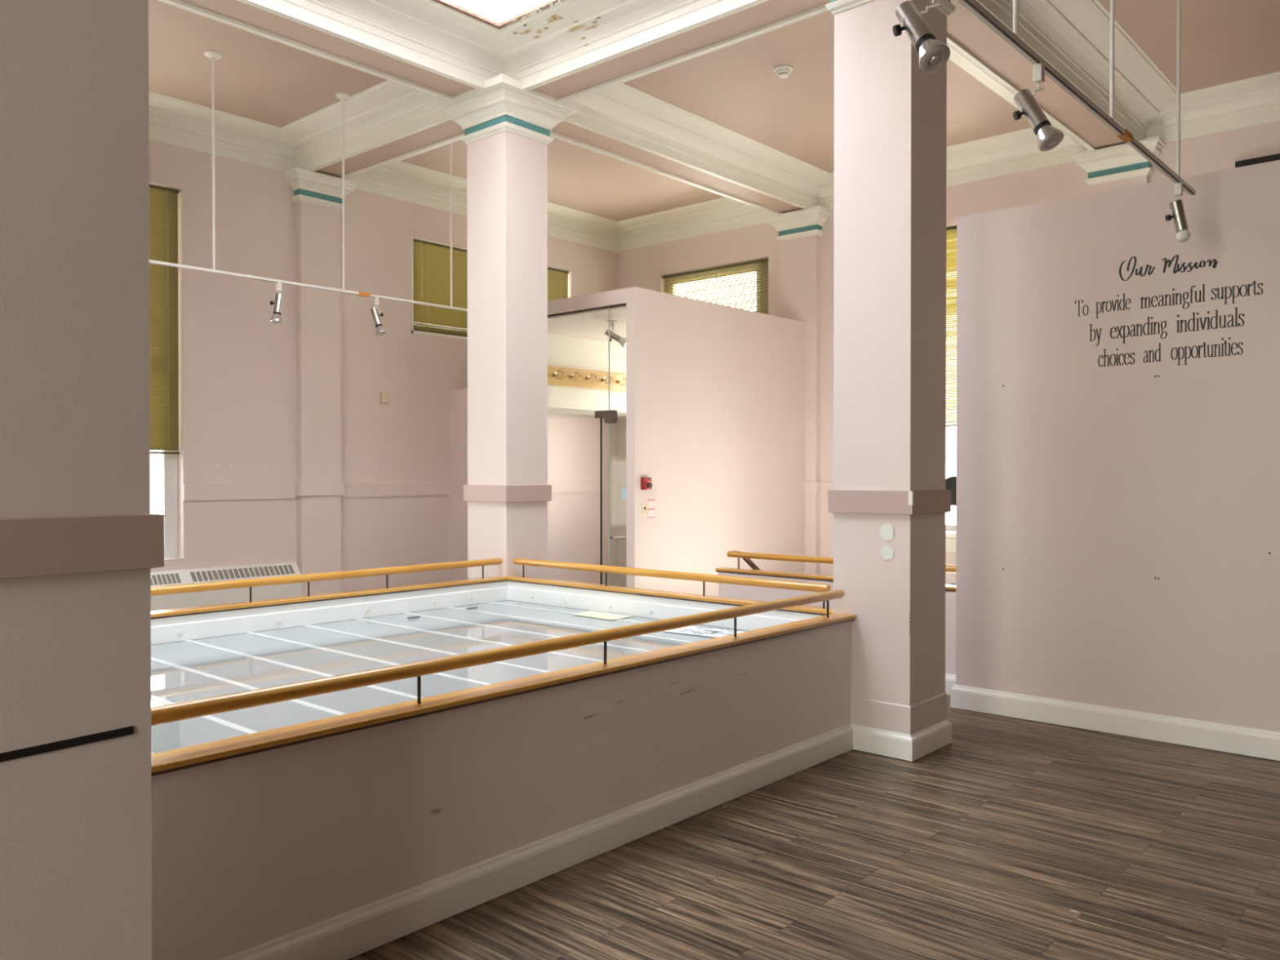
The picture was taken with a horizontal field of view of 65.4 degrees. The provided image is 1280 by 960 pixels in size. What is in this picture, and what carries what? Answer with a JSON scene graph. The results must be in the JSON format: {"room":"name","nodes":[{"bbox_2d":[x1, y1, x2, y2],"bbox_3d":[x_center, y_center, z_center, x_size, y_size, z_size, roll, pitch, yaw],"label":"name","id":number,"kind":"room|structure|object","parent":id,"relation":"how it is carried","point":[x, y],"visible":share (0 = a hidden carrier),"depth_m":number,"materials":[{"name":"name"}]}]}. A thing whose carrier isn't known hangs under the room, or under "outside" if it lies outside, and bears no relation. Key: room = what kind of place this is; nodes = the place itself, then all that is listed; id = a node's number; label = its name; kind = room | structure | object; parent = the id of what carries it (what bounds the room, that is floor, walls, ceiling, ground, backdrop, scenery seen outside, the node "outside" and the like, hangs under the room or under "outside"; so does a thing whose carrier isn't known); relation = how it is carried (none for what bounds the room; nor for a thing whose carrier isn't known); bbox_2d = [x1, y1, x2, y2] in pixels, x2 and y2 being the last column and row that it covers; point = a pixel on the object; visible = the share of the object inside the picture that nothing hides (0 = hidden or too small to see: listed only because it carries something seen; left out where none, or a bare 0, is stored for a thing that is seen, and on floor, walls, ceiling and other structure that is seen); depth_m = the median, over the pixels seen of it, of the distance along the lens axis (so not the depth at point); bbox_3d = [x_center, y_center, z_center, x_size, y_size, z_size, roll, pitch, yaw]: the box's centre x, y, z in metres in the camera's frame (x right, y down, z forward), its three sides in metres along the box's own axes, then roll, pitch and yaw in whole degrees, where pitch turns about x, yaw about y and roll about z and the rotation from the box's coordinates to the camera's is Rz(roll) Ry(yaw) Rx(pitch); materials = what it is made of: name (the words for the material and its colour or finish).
{"room":"community hall","nodes":[
{"label":"community hall","id":0,"kind":"room"},
{"bbox_2d":[148,138,617,591],"bbox_3d":[-5.008,-1.068,8.736,0.278,5.300,14.380,0,1,41],"label":"wall","id":1,"kind":"structure","parent":0,"point":[237,457],"depth_m":10.65,"materials":[{"name":"pink paint"}]},
{"bbox_2d":[149,183,179,453],"bbox_3d":[-4.971,-1.478,8.657,0.040,2.480,1.915,0,1,41],"label":"blind","id":2,"kind":"object","parent":1,"relation":"attached to","point":[163,201],"visible":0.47,"depth_m":9.28,"materials":[{"name":"yellow"}]},
{"bbox_2d":[160,450,177,558],"bbox_3d":[-5.045,-0.993,8.723,0.060,3.470,1.950,0,1,41],"label":"window","id":3,"kind":"structure","parent":1,"relation":"in","point":[169,462],"depth_m":9.39,"materials":[{"name":"white"}]},
{"bbox_2d":[148,0,449,171],"bbox_3d":[-3.888,-3.255,7.681,2.818,0.290,4.312,0,1,41],"label":"crown molding","id":4,"kind":"structure","parent":1,"relation":"attached to","point":[387,110],"depth_m":9.34,"materials":[{"name":"beige paint"}]},
{"bbox_2d":[380,392,388,403],"bbox_3d":[-2.819,-0.906,11.004,0.038,0.115,0.093,0,1,41],"label":"wall sensor","id":5,"kind":"object","parent":1,"relation":"attached to","point":[384,396],"visible":1,"depth_m":10.98,"materials":[{"name":"beige plastic"}]},
{"bbox_2d":[411,235,467,340],"bbox_3d":[-1.749,-2.226,12.253,0.036,1.110,2.570,0,1,41],"label":"trim","id":6,"kind":"structure","parent":1,"relation":"attached to","point":[412,331],"depth_m":11.32,"materials":[{"name":"beige paint"}]},
{"bbox_2d":[413,238,467,337],"bbox_3d":[-2.336,-2.227,11.636,0.040,1.041,0.774,0,1,41],"label":"blind","id":7,"kind":"object","parent":1,"relation":"attached to","point":[431,273],"depth_m":11.64,"materials":[{"name":"yellow fabric"}]},
{"bbox_2d":[547,266,568,301],"bbox_3d":[-1.082,-2.540,13.054,0.040,0.437,0.370,0,1,41],"label":"blind","id":8,"kind":"object","parent":1,"relation":"attached to","point":[557,280],"depth_m":13.06,"materials":[{"name":"yellow fabric"}]},
{"bbox_2d":[346,136,776,252],"bbox_3d":[-0.731,-3.283,11.256,2.818,0.290,4.403,0,1,41],"label":"crown molding","id":9,"kind":"structure","parent":1,"relation":"attached to","point":[400,180],"depth_m":12.57,"materials":[{"name":"beige paint"}]},
{"bbox_2d":[445,0,549,23],"bbox_3d":[-1.352,-4.097,5.435,2.437,1.392,3.624,0,1,41],"label":"skylight","id":10,"kind":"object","parent":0,"point":[496,11],"depth_m":7.35,"materials":[{"name":"white glass"}]},
{"bbox_2d":[244,0,759,88],"bbox_3d":[-1.352,-3.249,5.441,3.125,0.312,4.312,0,1,41],"label":"crown molding","id":11,"kind":"structure","parent":10,"relation":"attached to","point":[549,40],"depth_m":7.27,"materials":[{"name":"beige paint"}]},
{"bbox_2d":[148,0,1279,221],"bbox_3d":[0.859,-3.566,3.536,15.930,0.423,14.380,0,1,41],"label":"ceiling","id":12,"kind":"structure","parent":0,"point":[736,87],"depth_m":8.53,"materials":[{"name":"paint"}]},
{"bbox_2d":[149,50,466,311],"bbox_3d":[-3.585,-2.527,7.761,0.130,1.748,5.920,0,1,41],"label":"track rail","id":13,"kind":"object","parent":12,"relation":"hanging from","point":[213,55],"visible":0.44,"depth_m":8.75,"materials":[{"name":"white metal"}]},
{"bbox_2d":[270,282,283,324],"bbox_3d":[-3.049,-1.484,8.365,0.109,0.350,0.122,0,0,-19],"label":"spotlight","id":14,"kind":"object","parent":13,"relation":"attached to","point":[276,318],"visible":1,"depth_m":8.36,"materials":[{"name":"silver metal"}]},
{"bbox_2d":[370,297,386,335],"bbox_3d":[-2.384,-1.491,9.094,0.159,0.349,0.106,0,1,41],"label":"spotlight","id":15,"kind":"object","parent":13,"relation":"attached to","point":[380,331],"visible":1,"depth_m":9.07,"materials":[{"name":"silver metal"}]},
{"bbox_2d":[160,0,483,101],"bbox_3d":[-2.678,-3.397,6.611,0.420,0.590,3.854,0,1,41],"label":"ceiling beam","id":16,"kind":"structure","parent":12,"relation":"attached to","point":[253,18],"depth_m":7.13,"materials":[{"name":"paint"}]},
{"bbox_2d":[310,117,464,179],"bbox_3d":[-2.409,-3.420,9.524,2.585,0.590,0.420,0,1,41],"label":"ceiling beam","id":17,"kind":"structure","parent":12,"relation":"attached to","point":[445,131],"depth_m":9.48,"materials":[{"name":"paint"}]},
{"bbox_2d":[524,0,830,103],"bbox_3d":[0.211,-3.401,7.211,2.667,0.590,0.420,0,1,41],"label":"ceiling beam","id":18,"kind":"structure","parent":12,"relation":"attached to","point":[759,17],"depth_m":7.16,"materials":[{"name":"paint"}]},
{"bbox_2d":[550,119,806,214],"bbox_3d":[0.554,-3.425,10.270,0.420,0.590,4.170,0,1,41],"label":"ceiling beam","id":19,"kind":"structure","parent":12,"relation":"attached to","point":[572,132],"depth_m":9.98,"materials":[{"name":"paint"}]},
{"bbox_2d":[773,65,792,78],"bbox_3d":[1.188,-3.371,8.253,0.156,0.068,0.156,0,1,41],"label":"smoke detector","id":20,"kind":"object","parent":12,"relation":"attached to","point":[782,71],"visible":1,"depth_m":8.21,"materials":[{"name":"white plastic"}]},
{"bbox_2d":[946,0,1127,151],"bbox_3d":[3.205,-3.407,7.929,0.420,0.590,4.170,0,1,41],"label":"ceiling beam","id":21,"kind":"structure","parent":12,"relation":"attached to","point":[967,34],"depth_m":7.72,"materials":[{"name":"paint"}]},
{"bbox_2d":[956,0,1195,195],"bbox_3d":[1.226,-2.494,3.514,0.130,1.748,5.920,0,1,41],"label":"track rail","id":22,"kind":"object","parent":12,"relation":"hanging from","point":[974,6],"visible":1,"depth_m":4.50,"materials":[{"name":"white metal"}]},
{"bbox_2d":[893,0,950,72],"bbox_3d":[0.898,-1.456,3.173,0.194,0.326,0.137,0,1,41],"label":"spotlight","id":23,"kind":"object","parent":22,"relation":"hanging from","point":[934,54],"visible":1,"depth_m":3.15,"materials":[{"name":"silver metal"}]},
{"bbox_2d":[1013,62,1063,151],"bbox_3d":[1.549,-1.451,3.878,0.191,0.347,0.100,0,1,41],"label":"spotlight","id":24,"kind":"object","parent":22,"relation":"hanging from","point":[1049,137],"visible":1,"depth_m":3.87,"materials":[{"name":"silver metal"}]},
{"bbox_2d":[1164,182,1190,242],"bbox_3d":[2.968,-1.474,5.500,0.128,0.326,0.071,0,0,9],"label":"spotlight","id":25,"kind":"object","parent":22,"relation":"hanging from","point":[1177,213],"visible":1,"depth_m":5.48,"materials":[{"name":"silver metal"}]},
{"bbox_2d":[346,694,1279,959],"bbox_3d":[0.859,1.681,3.570,15.420,0.122,13.870,0,1,41],"label":"floor","id":26,"kind":"structure","parent":0,"point":[1012,838],"depth_m":4.12,"materials":[{"name":"brown plastic"}]},
{"bbox_2d":[0,0,164,959],"bbox_3d":[-1.589,-0.720,2.520,0.770,4.700,0.740,0,1,41],"label":"column","id":27,"kind":"structure","parent":26,"relation":"on","point":[81,540],"depth_m":2.40,"materials":[{"name":"pink paint"}]},
{"bbox_2d":[0,725,133,762],"bbox_3d":[-1.417,0.635,2.345,0.002,0.031,0.432,0,1,41],"label":"tape strip","id":28,"kind":"object","parent":27,"relation":"attached to","point":[11,755],"visible":1,"depth_m":2.39,"materials":[{"name":"black plastic"}]},
{"bbox_2d":[150,561,302,611],"bbox_3d":[-4.530,1.202,8.979,0.165,0.715,3.150,0,1,41],"label":"radiator","id":29,"kind":"object","parent":26,"relation":"on","point":[165,578],"visible":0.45,"depth_m":9.52,"materials":[{"name":"white metal"}]},
{"bbox_2d":[150,573,181,585],"bbox_3d":[-4.621,0.912,8.836,0.072,0.085,1.069,0,1,41],"label":"grille","id":30,"kind":"object","parent":29,"relation":"attached to","point":[156,579],"depth_m":9.14,"materials":[{"name":"grey metal"}]},
{"bbox_2d":[190,564,294,582],"bbox_3d":[-3.853,0.905,9.705,0.072,0.085,1.026,0,1,41],"label":"grille","id":31,"kind":"object","parent":29,"relation":"attached to","point":[247,571],"depth_m":9.67,"materials":[{"name":"grey metal"}]},
{"bbox_2d":[283,166,358,595],"bbox_3d":[-3.342,-0.781,10.366,0.370,4.700,0.725,0,1,41],"label":"pilaster column","id":32,"kind":"structure","parent":26,"relation":"on","point":[319,488],"depth_m":10.30,"materials":[{"name":"pink paint"}]},
{"bbox_2d":[448,388,467,581],"bbox_3d":[-1.914,0.255,11.470,0.790,2.610,0.100,0,1,41],"label":"wall","id":33,"kind":"structure","parent":26,"relation":"on","point":[458,398],"depth_m":11.58,"materials":[{"name":"pink paint"}]},
{"bbox_2d":[151,621,853,959],"bbox_3d":[-0.150,1.230,4.392,0.106,0.772,4.219,0,1,41],"label":"wall","id":34,"kind":"structure","parent":26,"relation":"on","point":[346,846],"depth_m":3.76,"materials":[{"name":"pink paint"}]},
{"bbox_2d":[151,589,856,776],"bbox_3d":[-0.157,0.754,4.393,0.131,0.187,4.217,0,1,41],"label":"railing","id":35,"kind":"object","parent":34,"relation":"on","point":[170,761],"visible":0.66,"depth_m":3.70,"materials":[{"name":"brown wood"}]},
{"bbox_2d":[444,86,569,578],"bbox_3d":[-1.117,-0.766,8.402,0.765,4.700,0.727,0,1,41],"label":"column","id":36,"kind":"structure","parent":26,"relation":"on","point":[507,137],"depth_m":8.22,"materials":[{"name":"pink paint"}]},
{"bbox_2d":[547,286,955,694],"bbox_3d":[1.338,-0.135,10.285,7.210,3.410,3.145,0,1,41],"label":"wall","id":37,"kind":"structure","parent":26,"relation":"on","point":[713,402],"depth_m":10.37,"materials":[{"name":"pink paint"}]},
{"bbox_2d":[547,365,626,391],"bbox_3d":[-0.598,-1.205,11.858,0.192,0.215,2.500,0,1,41],"label":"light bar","id":38,"kind":"object","parent":37,"relation":"attached to","point":[558,376],"visible":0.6,"depth_m":11.86,"materials":[{"name":"brown wood"}]},
{"bbox_2d":[604,320,626,347],"bbox_3d":[-0.242,-1.538,10.537,0.260,0.289,0.123,0,0,3],"label":"spotlight","id":39,"kind":"object","parent":37,"relation":"attached to","point":[622,340],"visible":0.91,"depth_m":10.51,"materials":[{"name":"silver metal"}]},
{"bbox_2d":[608,307,626,585],"bbox_3d":[-0.884,-0.066,10.262,2.086,3.252,0.016,0,1,41],"label":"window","id":40,"kind":"structure","parent":37,"relation":"in","point":[624,491],"depth_m":9.75,"materials":[{"name":"clear glass"}]},
{"bbox_2d":[595,409,626,584],"bbox_3d":[-0.053,0.433,10.101,0.254,2.235,0.908,0,1,41],"label":"door","id":41,"kind":"structure","parent":40,"relation":"attached to","point":[610,416],"depth_m":9.80,"materials":[{"name":"grey metal"}]},
{"bbox_2d":[641,502,646,515],"bbox_3d":[0.045,0.273,9.558,0.019,0.119,0.070,0,1,41],"label":"light switch","id":42,"kind":"object","parent":37,"relation":"attached to","point":[643,504],"visible":1,"depth_m":9.55,"materials":[{"name":"beige plastic"}]},
{"bbox_2d":[640,477,652,489],"bbox_3d":[0.065,0.034,9.547,0.060,0.118,0.105,0,1,41],"label":"fire alarm","id":43,"kind":"object","parent":37,"relation":"attached to","point":[646,482],"visible":1,"depth_m":9.52,"materials":[{"name":"red plastic"}]},
{"bbox_2d":[647,508,654,517],"bbox_3d":[0.108,0.320,9.640,0.003,0.085,0.112,0,1,41],"label":"card","id":44,"kind":"object","parent":37,"relation":"attached to","point":[651,512],"visible":1,"depth_m":9.64,"materials":[{"name":"white paper"}]},
{"bbox_2d":[647,499,654,508],"bbox_3d":[0.108,0.232,9.640,0.003,0.085,0.112,0,1,41],"label":"card","id":45,"kind":"object","parent":37,"relation":"attached to","point":[651,503],"visible":1,"depth_m":9.64,"materials":[{"name":"white paper"}]},
{"bbox_2d":[735,551,759,569],"bbox_3d":[1.211,1.036,8.503,1.059,0.813,0.109,0,1,41],"label":"stair handrail","id":46,"kind":"object","parent":37,"relation":"attached to","point":[748,561],"visible":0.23,"depth_m":8.73,"materials":[{"name":"brown wood"}]},
{"bbox_2d":[715,551,955,591],"bbox_3d":[1.880,0.727,7.820,3.125,0.187,0.131,0,1,41],"label":"railing","id":47,"kind":"object","parent":37,"relation":"on","point":[948,568],"visible":0.3,"depth_m":8.37,"materials":[{"name":"brown wood"}]},
{"bbox_2d":[764,205,831,574],"bbox_3d":[1.899,-0.792,11.818,0.765,4.700,0.370,0,1,41],"label":"pilaster column","id":48,"kind":"structure","parent":26,"relation":"on","point":[800,231],"depth_m":11.68,"materials":[{"name":"pink paint"}]},
{"bbox_2d":[825,0,955,761],"bbox_3d":[1.514,-0.747,6.035,0.770,4.700,0.740,0,1,41],"label":"column","id":49,"kind":"structure","parent":26,"relation":"on","point":[889,501],"depth_m":5.85,"materials":[{"name":"pink paint"}]},
{"bbox_2d":[433,73,580,115],"bbox_3d":[-1.352,-3.120,5.442,4.407,0.065,5.594,0,1,41],"label":"trim","id":50,"kind":"structure","parent":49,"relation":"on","point":[501,80],"depth_m":8.06,"materials":[{"name":"beige paint"}]},
{"bbox_2d":[946,475,955,585],"bbox_3d":[3.147,0.761,9.734,0.600,1.595,0.554,0,1,41],"label":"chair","id":51,"kind":"object","parent":26,"relation":"on","point":[950,481],"visible":0.08,"depth_m":9.95,"materials":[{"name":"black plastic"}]},
{"bbox_2d":[950,160,1279,760],"bbox_3d":[4.859,-0.103,4.713,7.009,3.432,0.174,0,1,41],"label":"wall","id":52,"kind":"structure","parent":26,"relation":"on","point":[1117,527],"depth_m":6.26,"materials":[{"name":"pink paint"}]},
{"bbox_2d":[1075,254,1262,367],"bbox_3d":[3.200,-1.043,6.090,1.046,0.696,0.001,0,1,41],"label":"wall lettering","id":53,"kind":"object","parent":52,"relation":"attached to","point":[1169,261],"depth_m":6.04,"materials":[{"name":"black paint"}]},
{"bbox_2d":[1071,137,1165,193],"bbox_3d":[4.552,-0.774,9.475,0.770,4.700,0.370,0,1,41],"label":"pilaster column","id":54,"kind":"structure","parent":26,"relation":"on","point":[1117,166],"depth_m":9.38,"materials":[{"name":"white paint"}]},
{"bbox_3d":[-2.522,1.213,6.513,0.090,0.772,4.259,0,1,41],"label":"wall","id":55,"kind":"structure","parent":26,"relation":"on","visible":0},
{"bbox_2d":[151,557,507,619],"bbox_3d":[-2.524,0.738,6.510,0.131,0.187,4.258,0,1,41],"label":"railing","id":56,"kind":"object","parent":55,"relation":"on","point":[189,588],"visible":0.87,"depth_m":6.80,"materials":[{"name":"brown wood"}]},
{"bbox_3d":[0.089,1.208,7.112,3.042,0.772,0.075,0,1,41],"label":"wall","id":57,"kind":"structure","parent":26,"relation":"on","visible":0},
{"bbox_2d":[151,600,747,754],"bbox_3d":[-1.329,1.001,5.468,3.051,0.023,4.238,0,1,41],"label":"laylight","id":58,"kind":"object","parent":57,"relation":"attached to","point":[186,670],"visible":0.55,"depth_m":5.61,"materials":[{"name":"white glass"}]},
{"bbox_2d":[407,615,420,618],"bbox_3d":[-1.600,0.971,7.050,0.016,0.010,0.100,0,1,41],"label":"metal clip","id":59,"kind":"object","parent":58,"relation":"on","point":[418,615],"visible":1,"depth_m":7.04,"materials":[{"name":"grey metal"}]},
{"bbox_2d":[151,580,822,644],"bbox_3d":[-1.329,0.922,5.466,3.119,0.170,4.304,0,1,41],"label":"lining","id":60,"kind":"object","parent":58,"relation":"on","point":[177,628],"visible":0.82,"depth_m":6.96,"materials":[{"name":"white paint"}]},
{"bbox_2d":[573,610,631,620],"bbox_3d":[-0.282,0.974,7.174,0.430,0.002,0.230,0,1,41],"label":"notice sheet","id":61,"kind":"object","parent":58,"relation":"on","point":[605,615],"visible":1,"depth_m":7.17,"materials":[{"name":"beige paper"}]},
{"bbox_2d":[663,626,744,637],"bbox_3d":[0.412,0.978,6.434,0.616,0.005,0.303,0,1,34],"label":"drawing sheet","id":62,"kind":"object","parent":58,"relation":"on","point":[693,630],"visible":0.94,"depth_m":6.44,"materials":[{"name":"white paper"}]},
{"bbox_2d":[506,557,833,615],"bbox_3d":[0.095,0.733,7.115,3.040,0.187,0.131,0,1,41],"label":"railing","id":63,"kind":"object","parent":57,"relation":"on","point":[803,586],"visible":0.89,"depth_m":6.96,"materials":[{"name":"brown wood"}]},
{"bbox_2d":[616,120,1279,586],"bbox_3d":[5.613,-1.068,8.743,15.670,5.300,0.310,0,1,41],"label":"wall","id":64,"kind":"structure","parent":0,"point":[645,267],"depth_m":11.62,"materials":[{"name":"pink paint"}]},
{"bbox_2d":[666,262,768,314],"bbox_3d":[1.014,-1.101,12.850,1.720,3.260,0.060,0,1,41],"label":"window","id":65,"kind":"structure","parent":64,"relation":"in","point":[765,263],"depth_m":12.51,"materials":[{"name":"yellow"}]},
{"bbox_2d":[662,258,768,314],"bbox_3d":[0.951,-2.085,12.770,1.700,1.270,0.040,0,1,41],"label":"blind","id":66,"kind":"object","parent":65,"relation":"attached to","point":[763,261],"visible":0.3,"depth_m":12.62,"materials":[{"name":"yellow"}]},
{"bbox_2d":[561,10,1089,209],"bbox_3d":[1.805,-3.266,9.017,3.125,0.290,4.403,0,1,41],"label":"crown molding","id":67,"kind":"structure","parent":64,"relation":"attached to","point":[621,111],"depth_m":9.94,"materials":[{"name":"beige paint"}]},
{"bbox_2d":[945,524,955,530],"bbox_3d":[3.394,-1.084,10.748,0.750,3.260,0.060,0,1,41],"label":"window","id":68,"kind":"structure","parent":64,"relation":"in","point":[948,527],"depth_m":10.76,"materials":[{"name":"white"}]},
{"bbox_2d":[946,226,956,426],"bbox_3d":[3.331,-1.641,10.672,0.730,2.135,0.040,0,1,41],"label":"blind","id":69,"kind":"object","parent":64,"relation":"attached to","point":[951,232],"visible":0.26,"depth_m":10.68,"materials":[{"name":"yellow fabric"}]},
{"bbox_2d":[976,0,1279,142],"bbox_3d":[6.531,-3.233,4.843,8.661,0.290,4.403,0,1,41],"label":"crown molding","id":70,"kind":"structure","parent":64,"relation":"attached to","point":[1073,37],"depth_m":8.29,"materials":[{"name":"beige paint"}]},
{"bbox_2d":[1235,153,1279,168],"bbox_3d":[5.794,-2.567,8.397,1.355,0.502,0.052,0,1,41],"label":"wall panel","id":71,"kind":"object","parent":64,"relation":"attached to","point":[1275,157],"visible":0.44,"depth_m":8.71,"materials":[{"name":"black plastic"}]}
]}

